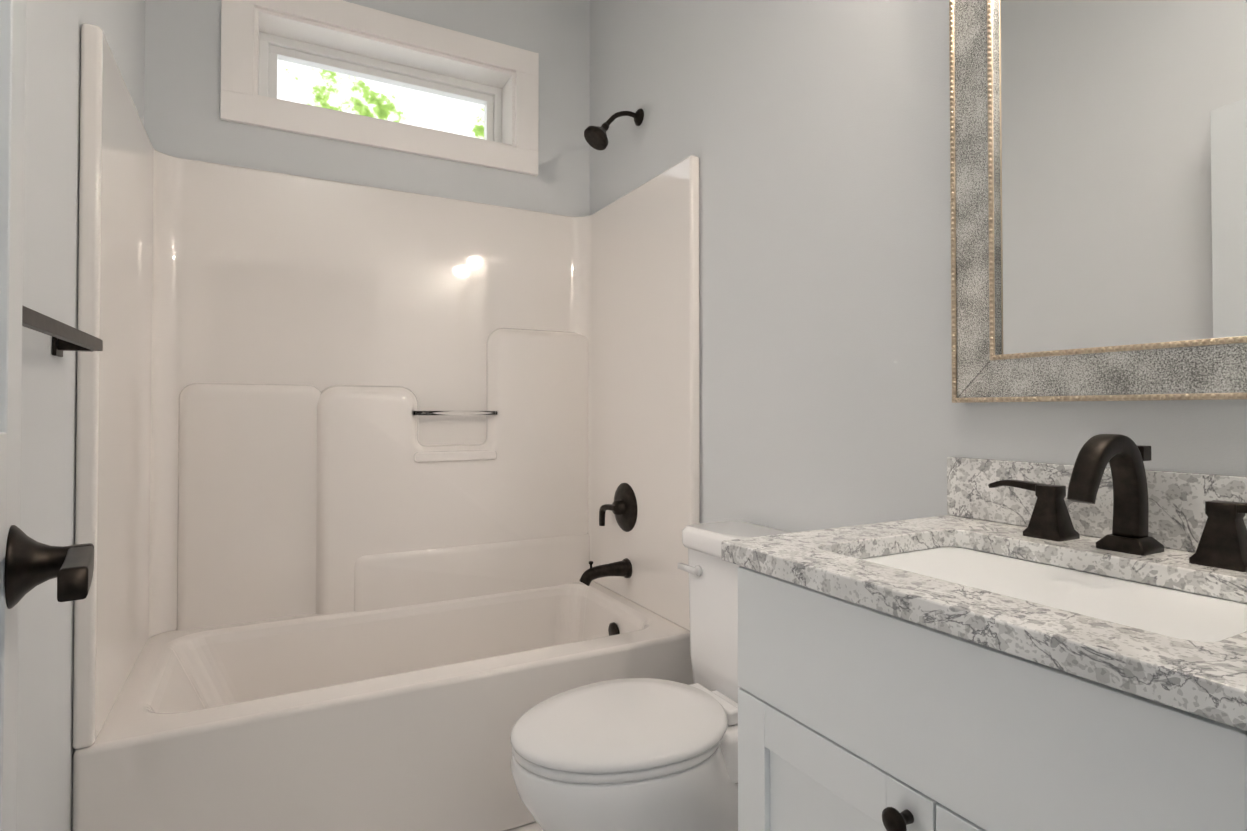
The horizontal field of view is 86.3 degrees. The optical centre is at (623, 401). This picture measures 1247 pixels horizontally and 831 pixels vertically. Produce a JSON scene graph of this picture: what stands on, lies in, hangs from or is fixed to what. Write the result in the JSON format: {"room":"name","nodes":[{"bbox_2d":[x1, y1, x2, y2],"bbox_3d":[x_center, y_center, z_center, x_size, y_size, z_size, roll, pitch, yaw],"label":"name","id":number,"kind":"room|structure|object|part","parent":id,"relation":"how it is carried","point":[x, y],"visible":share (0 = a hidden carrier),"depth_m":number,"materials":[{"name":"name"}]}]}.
{"room":"bathroom","nodes":[
{"label":"bathroom","id":0,"kind":"room"},
{"bbox_2d":[16,0,144,830],"bbox_3d":[-0.993,-0.307,1.011,0.120,2.860,2.700,0,-1,-28],"label":"wall","id":1,"kind":"structure","parent":0,"point":[44,779],"depth_m":1.19,"materials":[{"name":"white paint"}]},
{"bbox_2d":[22,305,102,356],"bbox_3d":[-0.871,-0.109,0.977,0.065,0.048,0.614,0,-1,-28],"label":"towel bar","id":2,"kind":"object","parent":1,"relation":"attached to","point":[65,337],"visible":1,"depth_m":1.05,"materials":[{"name":"brown metal"}]},
{"bbox_2d":[144,0,589,216],"bbox_3d":[-0.860,-0.286,2.501,1.524,2.860,0.200,0,-1,-28],"label":"wall","id":3,"kind":"structure","parent":0,"point":[182,90],"depth_m":2.44,"materials":[{"name":"white paint"}]},
{"bbox_2d":[220,0,538,175],"bbox_3d":[-0.869,-1.150,2.496,1.087,0.488,0.217,0,-1,-28],"label":"window","id":4,"kind":"structure","parent":3,"relation":"in","point":[240,103],"depth_m":2.43,"materials":[{"name":"white paint"}]},
{"bbox_3d":[-0.903,-1.149,2.560,0.877,0.278,0.073,0,-1,-28],"label":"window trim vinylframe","id":5,"kind":"part","parent":4,"relation":"part of","materials":[{"name":"white plastic"}]},
{"bbox_3d":[-0.904,-1.149,2.562,0.817,0.218,0.043,0,-1,-28],"label":"window trim and sash","id":6,"kind":"part","parent":4,"relation":"part of","materials":[{"name":"white plastic"}]},
{"bbox_3d":[-0.904,-1.149,2.562,0.765,0.166,0.004,0,-1,-28],"label":"glass","id":7,"kind":"part","parent":4,"relation":"part of","materials":[{"name":"clear glass"}]},
{"bbox_2d":[506,821,542,830],"bbox_3d":[0.055,1.143,0.644,3.200,0.050,4.300,0,-1,-28],"label":"floor","id":8,"kind":"structure","parent":0,"point":[533,826],"depth_m":1.77,"materials":[{"name":"tile"}]},
{"bbox_2d":[72,23,699,830],"bbox_3d":[-0.622,0.188,2.049,1.521,1.900,0.806,0,-1,-28],"label":"tub surround","id":9,"kind":"object","parent":8,"relation":"on","point":[386,507],"visible":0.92,"depth_m":2.15,"materials":[{"name":"white plastic"}]},
{"bbox_3d":[-0.618,0.200,2.439,0.300,0.037,0.062,0,-1,-28],"label":"dish","id":10,"kind":"part","parent":9,"relation":"part of","materials":[{"name":"white plastic"}]},
{"bbox_3d":[-0.068,0.607,2.346,0.191,0.074,0.060,0,-1,-28],"label":"spout","id":11,"kind":"part","parent":9,"relation":"part of","materials":[{"name":"black metal"}]},
{"bbox_3d":[-0.052,0.417,2.428,0.030,0.088,0.122,0,-1,-28],"label":"lever","id":12,"kind":"part","parent":9,"relation":"part of","materials":[{"name":"black metal"}]},
{"bbox_2d":[510,521,791,830],"bbox_3d":[0.110,0.728,1.480,0.738,0.803,0.482,0,-1,-28],"label":"toilet","id":13,"kind":"object","parent":8,"relation":"on","point":[638,754],"visible":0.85,"depth_m":1.35,"materials":[{"name":"white ceramic"}]},
{"bbox_3d":[-0.012,0.701,1.415,0.456,0.018,0.372,0,-1,-28],"label":"seat","id":14,"kind":"part","parent":13,"relation":"part of","materials":[{"name":"white plastic"}]},
{"bbox_3d":[-0.006,0.677,1.419,0.475,0.025,0.378,0,-1,-28],"label":"lid seat","id":15,"kind":"part","parent":13,"relation":"part of","materials":[{"name":"white plastic"}]},
{"bbox_3d":[0.348,0.562,1.611,0.188,0.364,0.456,0,-1,-28],"label":"tank","id":16,"kind":"part","parent":13,"relation":"part of","materials":[{"name":"white ceramic"}]},
{"bbox_3d":[0.344,0.354,1.612,0.205,0.051,0.482,0,-1,-28],"label":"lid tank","id":17,"kind":"part","parent":13,"relation":"part of","materials":[{"name":"white ceramic"}]},
{"bbox_2d":[722,434,1246,830],"bbox_3d":[0.558,0.583,0.844,0.576,1.076,0.710,0,-1,-28],"label":"bathroom vanity","id":18,"kind":"object","parent":8,"relation":"on","point":[1005,645],"visible":1,"depth_m":0.79,"materials":[{"name":"white paint"}]},
{"bbox_3d":[0.263,0.727,0.869,0.019,0.582,0.338,0,-1,-28],"label":"door","id":19,"kind":"part","parent":18,"relation":"part of","materials":[{"name":"white paint"}]},
{"bbox_3d":[0.306,0.465,0.739,0.031,0.030,0.030,0,-1,-28],"label":"knob","id":20,"kind":"part","parent":18,"relation":"part of","materials":[{"name":"black metal"}]},
{"bbox_3d":[0.424,0.723,0.568,0.019,0.582,0.338,0,-1,-28],"label":"door","id":21,"kind":"part","parent":18,"relation":"part of","materials":[{"name":"white paint"}]},
{"bbox_3d":[0.344,0.340,0.724,0.019,0.182,0.680,0,-1,-28],"label":"drawer","id":22,"kind":"part","parent":18,"relation":"part of","materials":[{"name":"white paint"}]},
{"bbox_2d":[988,480,1079,541],"bbox_3d":[0.666,0.175,1.095,0.058,0.085,0.128,0,-1,-28],"label":"handle","id":23,"kind":"object","parent":18,"relation":"on","point":[1050,520],"depth_m":1.05,"materials":[{"name":"black metal"}]},
{"bbox_2d":[1067,434,1163,555],"bbox_3d":[0.696,0.131,0.946,0.181,0.168,0.062,0,-1,-28],"label":"faucet","id":24,"kind":"object","parent":18,"relation":"on","point":[1138,493],"depth_m":0.95,"materials":[{"name":"black metal"}]},
{"bbox_2d":[1189,500,1246,571],"bbox_3d":[0.803,0.171,0.839,0.058,0.085,0.128,0,-1,-28],"label":"handle","id":25,"kind":"object","parent":18,"relation":"on","point":[1222,545],"depth_m":0.86,"materials":[{"name":"black metal"}]},
{"bbox_2d":[590,0,1246,532],"bbox_3d":[0.455,-0.296,1.788,0.120,2.860,2.700,0,-1,-28],"label":"wall","id":26,"kind":"structure","parent":0,"point":[812,136],"depth_m":1.61,"materials":[{"name":"white paint"}]},
{"bbox_2d":[584,109,643,150],"bbox_3d":[-0.036,-0.971,2.357,0.217,0.174,0.094,0,-1,-28],"label":"shower head","id":27,"kind":"object","parent":26,"relation":"attached to","point":[596,138],"visible":1,"depth_m":2.33},
{"bbox_3d":[-0.006,-1.000,2.374,0.146,0.080,0.017,0,-1,-28],"label":"arm","id":28,"kind":"part","parent":27,"relation":"part of"},
{"bbox_2d":[947,457,1246,551],"bbox_3d":[0.803,0.160,0.982,0.020,0.112,0.710,0,-1,-28],"label":"backsplash","id":29,"kind":"structure","parent":26,"relation":"attached to","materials":[{"name":"stone"}]},
{"bbox_2d":[949,0,1246,402],"bbox_3d":[0.804,-0.464,0.977,0.032,0.926,0.700,0,-1,-28],"label":"mirror","id":30,"kind":"object","parent":26,"relation":"attached to","point":[1098,176],"visible":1,"depth_m":1.06,"materials":[{"name":"silver mirror"}]},
{"bbox_3d":[0.341,-0.318,0.263,1.524,2.860,0.120,0,-1,-28],"label":"wall","id":31,"kind":"structure","parent":0,"visible":0},
{"bbox_2d":[0,0,93,830],"bbox_3d":[-0.425,0.091,0.387,0.155,2.030,0.806,0,-1,-28],"label":"door","id":32,"kind":"structure","parent":31,"relation":"in","point":[27,564],"depth_m":0.65,"materials":[{"name":"white paint"}]},
{"bbox_3d":[-0.560,0.165,0.648,0.089,0.082,0.161,0,-1,-28],"label":"handle","id":33,"kind":"part","parent":32,"relation":"part of","materials":[{"name":"black metal"}]},
{"label":"outside","id":34,"kind":"structure","parent":0,"visible":0},
{"bbox_2d":[277,60,483,138],"bbox_3d":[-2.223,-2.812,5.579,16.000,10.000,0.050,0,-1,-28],"label":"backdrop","id":35,"kind":"structure","parent":34,"point":[339,79],"depth_m":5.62,"materials":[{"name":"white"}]}
]}

